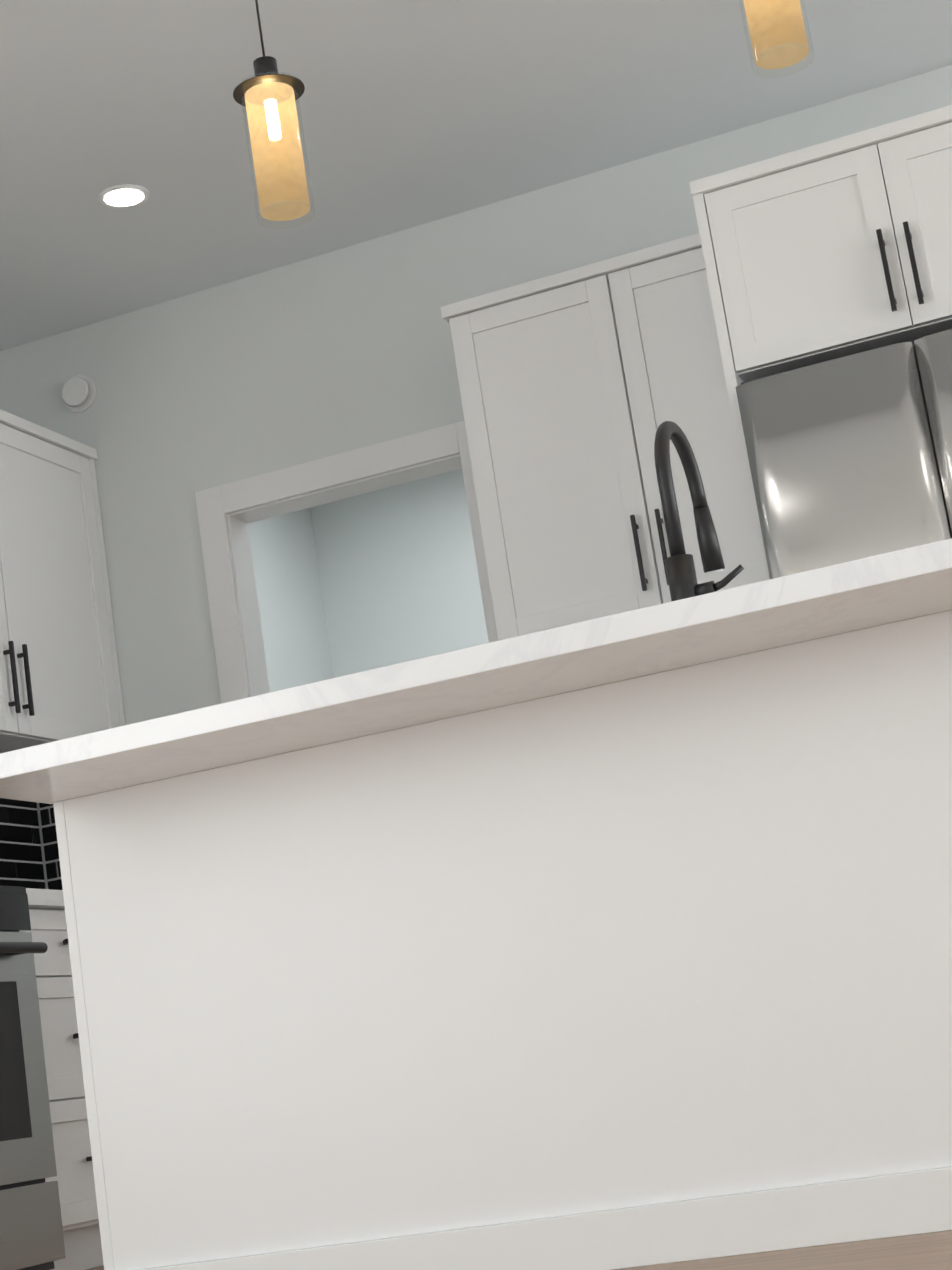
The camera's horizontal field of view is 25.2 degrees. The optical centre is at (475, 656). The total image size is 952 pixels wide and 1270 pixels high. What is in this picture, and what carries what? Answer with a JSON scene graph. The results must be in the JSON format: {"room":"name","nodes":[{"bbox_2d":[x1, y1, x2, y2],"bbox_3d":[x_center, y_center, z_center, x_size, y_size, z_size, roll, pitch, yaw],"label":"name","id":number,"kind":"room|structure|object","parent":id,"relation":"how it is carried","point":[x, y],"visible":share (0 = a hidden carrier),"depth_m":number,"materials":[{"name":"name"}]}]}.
{"room":"kitchen","nodes":[
{"label":"kitchen","id":0,"kind":"room"},
{"bbox_2d":[0,65,951,888],"bbox_3d":[2.409,-0.955,2.559,10.240,2.740,9.540,-13,-12,20],"label":"wall","id":1,"kind":"structure","parent":0,"point":[286,487],"depth_m":6.29,"materials":[{"name":"white paint"}]},
{"bbox_2d":[0,798,62,889],"bbox_3d":[-1.469,0.359,5.069,0.644,0.486,2.559,-13,-12,20],"label":"backsplash","id":2,"kind":"structure","parent":1,"relation":"attached to","point":[21,864],"depth_m":6.28,"materials":[{"name":"black tile"}]},
{"bbox_2d":[0,409,124,752],"bbox_3d":[-1.464,-0.213,5.894,0.332,0.942,1.183,-13,-12,20],"label":"upper cabinet","id":3,"kind":"object","parent":1,"relation":"attached to","point":[59,675],"visible":0.79,"depth_m":6.06,"materials":[{"name":"white wood"}]},
{"bbox_2d":[62,375,95,411],"bbox_3d":[-1.220,-0.806,6.507,0.116,0.116,0.033,-13,-12,20],"label":"smoke detector","id":4,"kind":"object","parent":1,"relation":"in","point":[78,393],"visible":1,"depth_m":6.50,"materials":[{"name":"white plastic"}]},
{"bbox_2d":[440,233,761,640],"bbox_3d":[0.398,-0.544,5.648,0.796,0.942,0.362,-13,-12,20],"label":"upper cabinet","id":5,"kind":"object","parent":1,"relation":"attached to","point":[578,386],"visible":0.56,"depth_m":5.53,"materials":[{"name":"white wood"}]},
{"bbox_2d":[0,0,951,350],"bbox_3d":[2.220,-2.325,2.883,10.200,0.100,9.600,-13,-12,20],"label":"ceiling","id":6,"kind":"structure","parent":0,"point":[416,112],"depth_m":5.47,"materials":[{"name":"white paint"}]},
{"bbox_2d":[98,184,148,207],"bbox_3d":[-0.941,-1.227,5.683,0.136,0.008,0.136,-13,-12,20],"label":"recessed light","id":7,"kind":"object","parent":6,"relation":"in","point":[125,196],"visible":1,"depth_m":5.67,"materials":[{"name":"white plastic"}]},
{"bbox_2d":[233,0,314,227],"bbox_3d":[-0.400,-1.216,3.818,0.128,0.920,0.128,-13,-12,20],"label":"pendant light","id":8,"kind":"object","parent":6,"relation":"hanging from","point":[267,96],"visible":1,"depth_m":3.73,"materials":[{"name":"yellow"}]},
{"bbox_2d":[739,0,813,77],"bbox_3d":[0.428,-1.401,3.516,0.128,0.920,0.128,-13,-12,20],"label":"pendant light","id":9,"kind":"object","parent":6,"relation":"hanging from","point":[778,33],"visible":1,"depth_m":3.41,"materials":[{"name":"yellow"}]},
{"bbox_2d":[87,1230,951,1269],"bbox_3d":[2.635,0.428,2.326,10.200,0.100,9.600,-13,-12,20],"label":"floor","id":10,"kind":"structure","parent":0,"point":[929,1251],"depth_m":2.89,"materials":[{"name":"brown wood"}]},
{"bbox_2d":[0,886,65,1269],"bbox_3d":[-1.427,0.889,4.718,0.716,1.132,0.780,-13,-12,20],"label":"range","id":11,"kind":"object","parent":10,"relation":"on","point":[31,1234],"visible":1,"depth_m":4.85,"materials":[{"name":"grey metal"}]},
{"bbox_2d":[25,908,103,1269],"bbox_3d":[-1.218,1.115,5.325,0.618,0.870,0.541,-13,-12,20],"label":"base cabinet","id":12,"kind":"object","parent":10,"relation":"on","point":[74,1177],"depth_m":5.12,"materials":[{"name":"white wood"}]},
{"bbox_2d":[26,888,64,907],"bbox_3d":[-1.168,0.710,5.676,0.642,0.040,1.123,-13,-12,20],"label":"countertop","id":13,"kind":"structure","parent":12,"relation":"on","point":[37,898],"depth_m":5.15,"materials":[{"name":"white stone"}]},
{"bbox_2d":[40,610,951,1269],"bbox_3d":[0.315,0.530,3.571,1.842,0.870,0.739,-13,-12,20],"label":"kitchen island","id":14,"kind":"object","parent":10,"relation":"on","point":[618,942],"depth_m":3.27,"materials":[{"name":"white wood"}]},
{"bbox_2d":[0,538,951,802],"bbox_3d":[0.111,0.036,3.296,1.872,0.040,0.520,-13,-12,20],"label":"island countertop","id":15,"kind":"structure","parent":14,"relation":"on","point":[908,582],"depth_m":3.13,"materials":[{"name":"white stone"}]},
{"bbox_2d":[654,421,743,601],"bbox_3d":[0.396,-0.196,3.529,0.130,0.417,0.280,-13,-12,20],"label":"faucet","id":16,"kind":"object","parent":15,"relation":"on","point":[681,573],"visible":0.79,"depth_m":3.45,"materials":[{"name":"black metal"}]},
{"bbox_2d":[689,105,951,580],"bbox_3d":[1.224,-0.063,5.074,0.907,2.342,0.690,-13,-12,20],"label":"cabinet","id":17,"kind":"object","parent":10,"relation":"on","point":[829,250],"visible":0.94,"depth_m":5.02,"materials":[{"name":"white wood"}]},
{"bbox_2d":[736,329,951,578],"bbox_3d":[1.249,0.191,4.985,0.841,1.807,0.715,-13,-12,20],"label":"fridge","id":18,"kind":"object","parent":10,"relation":"on","point":[849,457],"visible":0.27,"depth_m":4.85,"materials":[{"name":"grey metal"}]}
]}

